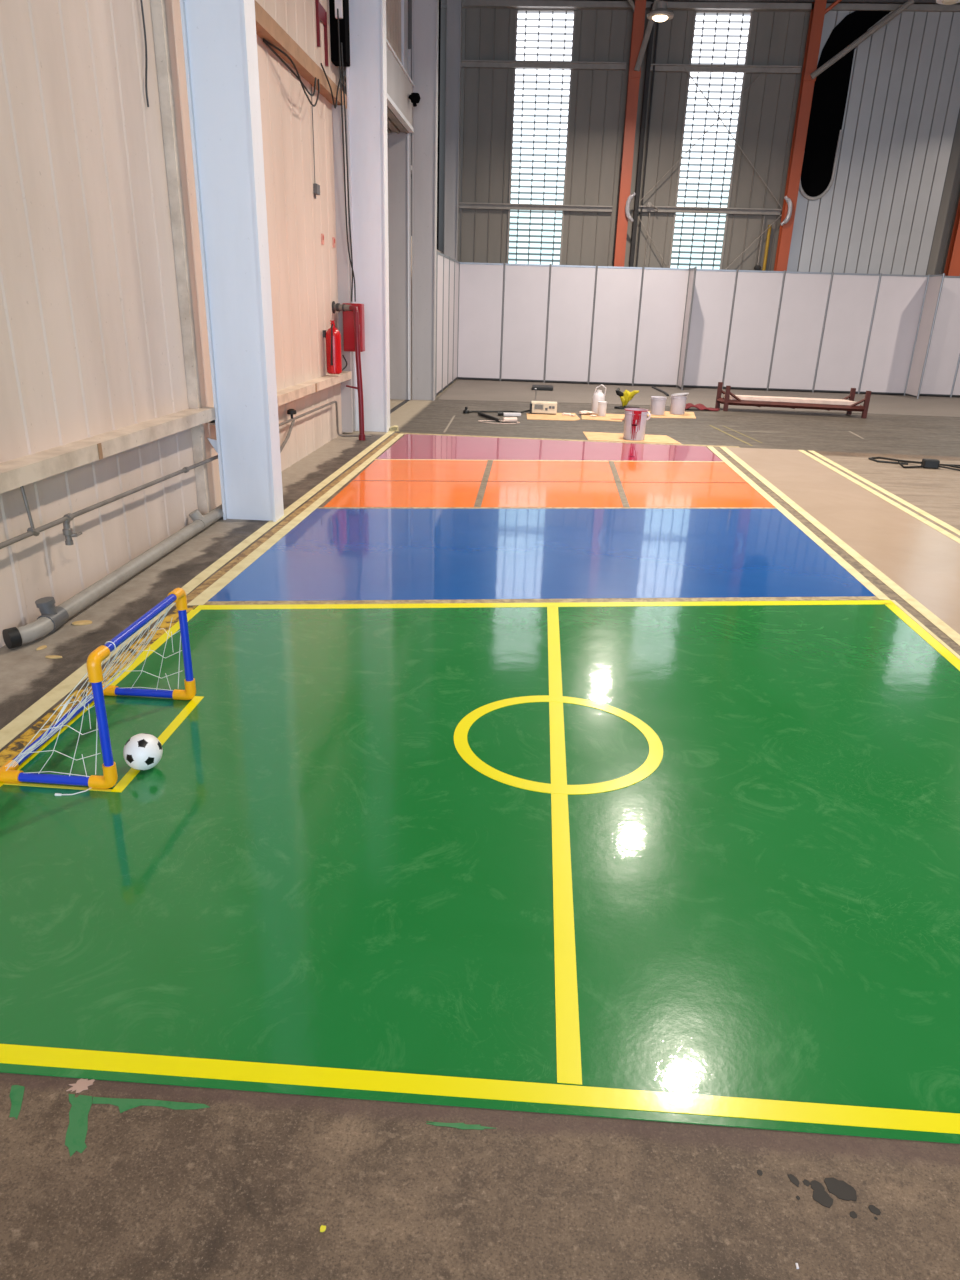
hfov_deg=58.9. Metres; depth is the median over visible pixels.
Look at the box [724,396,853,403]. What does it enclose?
board
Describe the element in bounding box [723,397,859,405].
board
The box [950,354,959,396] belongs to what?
post
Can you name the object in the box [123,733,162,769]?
football
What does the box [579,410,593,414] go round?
crumpled paper
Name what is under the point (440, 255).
partition panel
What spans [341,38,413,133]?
wall panel
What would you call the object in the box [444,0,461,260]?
steel column
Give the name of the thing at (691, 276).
post
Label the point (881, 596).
tape
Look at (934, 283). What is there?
partition panel
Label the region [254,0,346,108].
trim
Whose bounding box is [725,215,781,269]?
rod
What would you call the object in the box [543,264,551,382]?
post
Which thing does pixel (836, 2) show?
knee brace
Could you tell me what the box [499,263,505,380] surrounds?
post
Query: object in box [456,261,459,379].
post
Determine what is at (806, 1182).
oil stain
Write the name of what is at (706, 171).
window
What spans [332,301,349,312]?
pipe stub
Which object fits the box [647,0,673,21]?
lamp
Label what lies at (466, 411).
plug adapter
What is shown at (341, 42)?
cable
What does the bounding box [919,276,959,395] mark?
partition panel
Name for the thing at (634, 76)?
post
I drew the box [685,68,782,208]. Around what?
rod
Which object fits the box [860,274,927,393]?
partition panel
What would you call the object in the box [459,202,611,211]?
trim
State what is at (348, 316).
cabinet
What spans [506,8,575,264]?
window
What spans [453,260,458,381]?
partition panel
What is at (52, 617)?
drain pipe
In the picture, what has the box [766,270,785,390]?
post
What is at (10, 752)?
floor strip
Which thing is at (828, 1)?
ceiling
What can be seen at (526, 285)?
partition panel
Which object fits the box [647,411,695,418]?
cardboard sheet
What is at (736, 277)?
post
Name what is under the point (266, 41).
cable
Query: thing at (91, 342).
wall
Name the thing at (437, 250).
post
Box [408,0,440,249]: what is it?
trim
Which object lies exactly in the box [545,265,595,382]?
partition panel
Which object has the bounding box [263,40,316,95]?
cable
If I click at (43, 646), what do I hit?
dry leaf
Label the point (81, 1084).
smear
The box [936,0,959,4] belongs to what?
lamp
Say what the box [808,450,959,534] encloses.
tape
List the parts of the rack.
corner post, rail, corner post, rail, rail, corner post, corner post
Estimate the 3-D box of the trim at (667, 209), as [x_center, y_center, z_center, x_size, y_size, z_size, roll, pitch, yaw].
[4.948,-9.285,18.356,3.040,0.110,0.140,3,22,3]
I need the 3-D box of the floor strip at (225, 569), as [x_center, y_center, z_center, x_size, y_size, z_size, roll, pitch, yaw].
[-1.391,-1.475,8.082,0.090,0.002,7.030,3,22,4]
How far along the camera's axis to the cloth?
14.96 m
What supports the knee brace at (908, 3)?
attached to the post at (816, 21)
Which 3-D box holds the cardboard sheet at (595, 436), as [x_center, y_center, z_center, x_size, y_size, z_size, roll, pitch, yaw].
[2.049,-2.756,11.567,1.260,0.008,0.780,3,22,3]
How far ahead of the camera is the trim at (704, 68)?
17.38 m
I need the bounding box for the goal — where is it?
[0,588,195,795]
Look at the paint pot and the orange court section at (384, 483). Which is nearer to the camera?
the orange court section at (384, 483)
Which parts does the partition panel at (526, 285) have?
rail, rail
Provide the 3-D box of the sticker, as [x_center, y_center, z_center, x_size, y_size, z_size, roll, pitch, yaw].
[-1.794,-4.573,9.688,0.018,0.110,0.070,3,22,3]
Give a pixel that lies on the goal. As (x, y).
(9, 773)
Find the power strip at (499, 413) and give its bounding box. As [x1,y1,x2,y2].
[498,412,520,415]
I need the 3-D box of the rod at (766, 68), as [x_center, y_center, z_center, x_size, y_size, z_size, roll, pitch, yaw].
[4.601,-10.504,17.806,2.413,2.562,0.020,3,22,3]
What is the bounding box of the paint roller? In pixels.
[478,412,516,422]
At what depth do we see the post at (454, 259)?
18.03 m
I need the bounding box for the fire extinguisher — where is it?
[323,320,341,373]
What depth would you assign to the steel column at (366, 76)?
10.40 m
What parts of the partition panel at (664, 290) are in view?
rail, rail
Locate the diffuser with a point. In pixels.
(658, 18)
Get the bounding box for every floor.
[0,378,959,1279]
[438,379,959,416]
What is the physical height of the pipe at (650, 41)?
7.280 m
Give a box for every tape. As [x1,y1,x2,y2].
[0,431,394,748]
[187,434,403,605]
[707,446,890,599]
[720,447,959,645]
[799,450,959,542]
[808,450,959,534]
[891,600,959,659]
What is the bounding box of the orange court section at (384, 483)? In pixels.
[324,460,773,506]
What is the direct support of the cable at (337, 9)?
attached to the wall at (91, 342)
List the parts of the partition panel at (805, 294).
rail, rail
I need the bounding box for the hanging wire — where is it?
[140,0,148,106]
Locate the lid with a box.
[672,393,688,395]
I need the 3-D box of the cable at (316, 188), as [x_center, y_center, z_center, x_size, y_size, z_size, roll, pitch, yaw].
[-1.772,-5.329,9.102,0.050,1.072,0.130,3,22,3]
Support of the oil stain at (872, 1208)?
on the floor at (243, 1186)
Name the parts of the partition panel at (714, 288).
rail, rail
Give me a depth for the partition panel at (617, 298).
18.78 m
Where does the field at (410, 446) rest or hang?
on the floor at (243, 1186)
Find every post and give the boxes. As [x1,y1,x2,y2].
[435,250,437,396]
[441,253,443,391]
[447,256,449,386]
[452,259,454,382]
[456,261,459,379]
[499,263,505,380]
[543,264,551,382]
[587,265,597,383]
[613,0,645,266]
[632,267,643,385]
[676,268,689,386]
[722,269,738,388]
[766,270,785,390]
[774,0,826,270]
[812,272,833,391]
[857,273,881,393]
[903,275,928,395]
[917,273,944,398]
[944,198,959,275]
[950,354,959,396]
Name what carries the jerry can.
on the cardboard sheet at (608, 417)
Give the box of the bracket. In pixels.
[315,0,328,66]
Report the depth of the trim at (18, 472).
4.72 m
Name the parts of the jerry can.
handle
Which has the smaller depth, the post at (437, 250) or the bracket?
the bracket
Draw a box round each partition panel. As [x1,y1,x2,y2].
[436,252,443,394]
[443,255,448,389]
[448,258,454,385]
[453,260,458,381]
[458,262,503,379]
[501,263,548,380]
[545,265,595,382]
[589,266,641,384]
[634,267,688,385]
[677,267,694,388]
[683,269,735,387]
[723,270,783,389]
[768,271,831,390]
[814,273,879,392]
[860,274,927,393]
[905,274,942,397]
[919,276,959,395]
[952,363,959,396]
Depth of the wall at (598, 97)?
18.05 m
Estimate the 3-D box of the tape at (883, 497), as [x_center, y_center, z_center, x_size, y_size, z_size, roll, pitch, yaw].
[3.797,-0.739,6.620,0.070,0.002,9.380,3,22,3]
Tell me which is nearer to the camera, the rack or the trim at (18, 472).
the trim at (18, 472)
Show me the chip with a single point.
(322, 1228)
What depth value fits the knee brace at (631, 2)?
16.85 m
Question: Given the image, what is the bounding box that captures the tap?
[62,518,81,544]
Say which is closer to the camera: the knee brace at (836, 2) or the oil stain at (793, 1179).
the oil stain at (793, 1179)
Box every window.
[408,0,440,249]
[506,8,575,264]
[668,10,752,268]
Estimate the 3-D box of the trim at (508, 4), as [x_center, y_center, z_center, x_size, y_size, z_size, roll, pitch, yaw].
[8.364,-12.511,16.825,18.600,0.100,0.160,3,22,3]
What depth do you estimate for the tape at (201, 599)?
6.16 m
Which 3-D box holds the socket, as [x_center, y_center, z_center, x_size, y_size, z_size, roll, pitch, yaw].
[-2.209,-0.658,4.560,0.040,0.039,0.037,3,22,3]
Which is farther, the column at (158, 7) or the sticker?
the sticker
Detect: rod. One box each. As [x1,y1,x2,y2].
[638,216,667,267]
[639,68,766,201]
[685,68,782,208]
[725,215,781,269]
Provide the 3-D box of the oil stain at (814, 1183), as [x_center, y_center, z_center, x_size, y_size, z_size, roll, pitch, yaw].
[0.686,1.111,1.728,0.028,0.001,0.024,3,22,3]
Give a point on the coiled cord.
(479, 420)
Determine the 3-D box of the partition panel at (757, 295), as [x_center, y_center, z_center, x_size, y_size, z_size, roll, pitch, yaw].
[5.983,-6.775,18.628,0.956,2.435,0.028,3,22,3]
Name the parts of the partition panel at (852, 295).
rail, rail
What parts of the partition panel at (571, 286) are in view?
rail, rail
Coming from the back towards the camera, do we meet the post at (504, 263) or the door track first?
the post at (504, 263)
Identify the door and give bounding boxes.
[341,49,410,399]
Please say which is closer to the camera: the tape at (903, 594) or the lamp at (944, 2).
the tape at (903, 594)
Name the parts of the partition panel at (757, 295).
rail, rail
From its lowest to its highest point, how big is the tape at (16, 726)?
0.002 m
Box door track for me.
[390,400,408,413]
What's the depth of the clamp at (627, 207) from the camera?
18.11 m
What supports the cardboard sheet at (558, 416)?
on the floor at (243, 1186)
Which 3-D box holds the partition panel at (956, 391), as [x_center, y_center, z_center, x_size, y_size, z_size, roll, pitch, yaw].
[10.967,-6.508,18.341,0.956,2.435,0.028,3,22,3]
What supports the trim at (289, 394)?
attached to the wall at (91, 342)
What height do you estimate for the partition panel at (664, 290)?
2.435 m
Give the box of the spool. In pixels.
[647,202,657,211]
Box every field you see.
[0,600,959,1143]
[377,434,721,460]
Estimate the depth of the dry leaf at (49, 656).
4.09 m
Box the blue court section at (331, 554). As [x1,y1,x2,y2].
[208,509,874,600]
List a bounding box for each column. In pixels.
[150,0,210,514]
[180,0,283,521]
[346,0,389,431]
[412,0,438,400]
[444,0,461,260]
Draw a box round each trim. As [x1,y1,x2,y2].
[0,407,215,493]
[210,371,351,424]
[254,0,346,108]
[401,0,407,72]
[441,0,959,12]
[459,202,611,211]
[461,60,626,69]
[638,206,781,214]
[650,64,801,73]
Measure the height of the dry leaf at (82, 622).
0.007 m
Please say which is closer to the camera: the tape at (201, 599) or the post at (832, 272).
the tape at (201, 599)
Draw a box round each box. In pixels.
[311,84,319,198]
[532,385,552,390]
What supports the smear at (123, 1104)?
on the floor at (243, 1186)
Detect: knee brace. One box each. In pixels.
[628,0,634,10]
[634,0,659,70]
[810,0,913,78]
[825,0,841,13]
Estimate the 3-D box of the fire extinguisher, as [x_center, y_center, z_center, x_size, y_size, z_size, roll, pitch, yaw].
[-1.730,-3.450,10.007,0.186,0.592,0.196,-18,29,-40]
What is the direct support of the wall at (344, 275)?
attached to the wall at (91, 342)
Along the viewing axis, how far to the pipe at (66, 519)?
4.56 m
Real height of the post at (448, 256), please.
2.474 m
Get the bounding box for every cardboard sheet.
[526,413,580,420]
[581,414,624,421]
[583,432,680,443]
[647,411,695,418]
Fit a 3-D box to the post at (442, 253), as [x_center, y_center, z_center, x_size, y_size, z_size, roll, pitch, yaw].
[-0.720,-6.008,16.186,0.041,2.474,0.041,12,24,24]
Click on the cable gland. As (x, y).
(757, 267)
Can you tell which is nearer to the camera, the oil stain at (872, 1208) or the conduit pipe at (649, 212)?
the oil stain at (872, 1208)
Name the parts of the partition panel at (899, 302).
rail, rail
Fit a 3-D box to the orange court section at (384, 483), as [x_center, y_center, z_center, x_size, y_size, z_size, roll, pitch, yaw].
[0.769,-1.604,8.570,4.523,0.004,2.356,-1,22,-7]
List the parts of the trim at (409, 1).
frame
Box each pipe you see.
[0,455,217,548]
[2,504,222,648]
[279,401,370,452]
[629,3,653,266]
[636,22,658,266]
[644,212,649,266]
[757,215,764,264]
[762,225,771,270]
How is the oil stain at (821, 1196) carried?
on the floor at (243, 1186)
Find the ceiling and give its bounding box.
[616,0,959,3]
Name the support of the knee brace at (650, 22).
attached to the post at (634, 76)
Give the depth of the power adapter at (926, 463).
9.98 m
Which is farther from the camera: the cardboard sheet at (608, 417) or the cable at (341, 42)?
the cardboard sheet at (608, 417)
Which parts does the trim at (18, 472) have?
splice plate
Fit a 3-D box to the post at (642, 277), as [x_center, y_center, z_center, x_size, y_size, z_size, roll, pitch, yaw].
[3.490,-6.905,18.774,0.041,2.474,0.041,12,24,24]
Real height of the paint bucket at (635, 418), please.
0.386 m
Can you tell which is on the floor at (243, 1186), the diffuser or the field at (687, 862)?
the field at (687, 862)
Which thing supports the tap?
on the pipe at (66, 519)
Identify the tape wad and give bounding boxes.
[389,425,398,430]
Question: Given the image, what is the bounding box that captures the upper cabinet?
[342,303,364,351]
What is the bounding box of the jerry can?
[592,384,605,413]
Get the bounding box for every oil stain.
[787,1174,798,1186]
[802,1179,809,1186]
[810,1180,824,1189]
[812,1187,832,1207]
[824,1177,856,1200]
[849,1211,856,1218]
[868,1205,880,1214]
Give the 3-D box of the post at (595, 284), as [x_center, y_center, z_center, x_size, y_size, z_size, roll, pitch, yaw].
[2.494,-6.959,18.831,0.041,2.474,0.041,12,24,24]
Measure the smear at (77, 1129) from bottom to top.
0.001 m
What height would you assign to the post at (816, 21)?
7.400 m
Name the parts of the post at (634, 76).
splice plate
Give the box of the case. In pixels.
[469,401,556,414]
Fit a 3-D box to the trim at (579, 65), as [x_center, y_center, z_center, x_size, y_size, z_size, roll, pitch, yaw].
[1.310,-11.919,17.604,3.410,0.110,0.140,3,22,3]
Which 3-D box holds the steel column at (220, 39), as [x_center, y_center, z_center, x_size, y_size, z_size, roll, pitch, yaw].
[-1.755,-4.423,5.449,0.520,7.400,0.230,3,22,3]
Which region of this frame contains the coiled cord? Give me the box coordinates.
[478,420,519,423]
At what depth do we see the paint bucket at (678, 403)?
14.20 m
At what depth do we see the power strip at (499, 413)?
13.44 m
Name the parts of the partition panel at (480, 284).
rail, rail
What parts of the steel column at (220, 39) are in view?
gusset plate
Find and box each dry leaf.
[36,645,46,649]
[45,655,61,658]
[72,620,91,624]
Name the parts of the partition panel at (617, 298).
rail, rail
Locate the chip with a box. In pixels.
[320,1225,325,1231]
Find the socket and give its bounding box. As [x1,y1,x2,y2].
[63,513,73,520]
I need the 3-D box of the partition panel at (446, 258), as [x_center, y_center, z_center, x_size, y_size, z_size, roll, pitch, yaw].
[-0.682,-6.197,16.654,0.028,2.435,0.968,3,22,3]
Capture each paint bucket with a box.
[623,408,650,439]
[650,396,666,414]
[670,395,686,414]
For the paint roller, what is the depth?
12.68 m
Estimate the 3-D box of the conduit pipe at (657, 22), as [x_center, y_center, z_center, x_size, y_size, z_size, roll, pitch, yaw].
[3.500,-9.354,18.390,0.040,7.280,0.040,3,22,3]
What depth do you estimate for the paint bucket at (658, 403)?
14.04 m
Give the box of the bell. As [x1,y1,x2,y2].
[409,93,420,106]
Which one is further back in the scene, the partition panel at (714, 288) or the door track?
the partition panel at (714, 288)
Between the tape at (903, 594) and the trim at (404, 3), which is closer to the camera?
the tape at (903, 594)
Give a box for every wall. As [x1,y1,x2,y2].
[0,0,442,647]
[332,105,354,432]
[438,0,959,275]
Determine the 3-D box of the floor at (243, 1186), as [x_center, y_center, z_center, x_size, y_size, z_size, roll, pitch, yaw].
[6.064,-0.229,5.791,20.600,0.203,30.800,3,22,3]
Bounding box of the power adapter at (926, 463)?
[868,457,959,470]
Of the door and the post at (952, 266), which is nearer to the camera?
the door
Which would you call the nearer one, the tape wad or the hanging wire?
the hanging wire
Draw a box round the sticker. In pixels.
[321,234,323,244]
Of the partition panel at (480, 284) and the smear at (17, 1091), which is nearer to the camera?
the smear at (17, 1091)
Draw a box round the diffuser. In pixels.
[652,15,667,21]
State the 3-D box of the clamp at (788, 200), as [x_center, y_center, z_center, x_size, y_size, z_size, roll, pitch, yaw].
[6.489,-9.063,17.945,0.208,0.578,0.090,3,22,3]
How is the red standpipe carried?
on the floor at (243, 1186)
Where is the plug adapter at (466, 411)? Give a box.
[463,406,468,413]
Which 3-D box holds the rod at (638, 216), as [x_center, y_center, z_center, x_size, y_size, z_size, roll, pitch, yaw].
[3.820,-8.652,18.598,0.964,1.290,0.020,3,22,3]
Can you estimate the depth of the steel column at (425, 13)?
14.05 m
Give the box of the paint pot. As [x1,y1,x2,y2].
[598,401,606,415]
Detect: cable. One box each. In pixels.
[263,38,319,106]
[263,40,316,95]
[320,63,341,108]
[337,9,355,301]
[341,42,352,301]
[652,386,668,395]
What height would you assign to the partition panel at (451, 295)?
2.435 m
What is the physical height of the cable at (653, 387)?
0.060 m
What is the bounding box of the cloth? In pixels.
[685,403,719,410]
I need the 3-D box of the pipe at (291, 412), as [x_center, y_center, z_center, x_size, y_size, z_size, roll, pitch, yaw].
[-1.893,-2.196,9.003,0.415,0.557,3.617,5,22,9]
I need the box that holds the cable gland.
[754,265,760,269]
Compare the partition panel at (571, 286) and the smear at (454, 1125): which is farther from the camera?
the partition panel at (571, 286)
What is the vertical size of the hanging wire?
1.461 m
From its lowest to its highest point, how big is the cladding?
5.060 m
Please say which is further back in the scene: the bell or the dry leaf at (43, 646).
the bell
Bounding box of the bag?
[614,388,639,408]
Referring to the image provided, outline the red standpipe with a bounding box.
[346,305,364,440]
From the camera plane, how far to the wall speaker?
9.55 m
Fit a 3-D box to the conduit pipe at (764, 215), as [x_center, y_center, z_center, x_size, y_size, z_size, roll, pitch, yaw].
[6.094,-7.522,18.993,0.028,3.580,0.028,3,22,3]
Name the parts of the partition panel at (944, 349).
rail, rail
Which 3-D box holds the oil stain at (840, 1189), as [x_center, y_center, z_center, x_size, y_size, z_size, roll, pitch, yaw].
[0.732,1.114,1.723,0.059,0.001,0.046,3,22,3]
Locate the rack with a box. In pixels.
[715,382,871,417]
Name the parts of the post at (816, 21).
splice plate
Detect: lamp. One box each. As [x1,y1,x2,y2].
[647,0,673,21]
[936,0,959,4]
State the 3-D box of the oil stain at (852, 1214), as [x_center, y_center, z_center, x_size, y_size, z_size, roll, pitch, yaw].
[0.736,1.133,1.675,0.015,0.001,0.014,-5,23,-16]
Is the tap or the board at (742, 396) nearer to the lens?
the tap
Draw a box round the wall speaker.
[329,0,349,66]
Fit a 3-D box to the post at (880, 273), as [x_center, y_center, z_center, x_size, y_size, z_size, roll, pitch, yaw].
[8.475,-6.637,18.486,0.041,2.474,0.041,12,24,24]
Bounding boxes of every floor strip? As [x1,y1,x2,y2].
[0,606,196,766]
[174,433,398,605]
[707,447,959,654]
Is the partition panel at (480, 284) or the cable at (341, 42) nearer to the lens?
the cable at (341, 42)
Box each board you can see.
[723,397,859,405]
[724,394,855,402]
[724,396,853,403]
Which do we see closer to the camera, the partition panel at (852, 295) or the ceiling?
the ceiling
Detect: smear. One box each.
[9,1085,24,1118]
[65,1094,91,1156]
[67,1078,94,1092]
[92,1097,208,1112]
[426,1121,495,1129]
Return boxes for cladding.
[787,11,959,274]
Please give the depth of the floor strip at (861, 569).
6.12 m

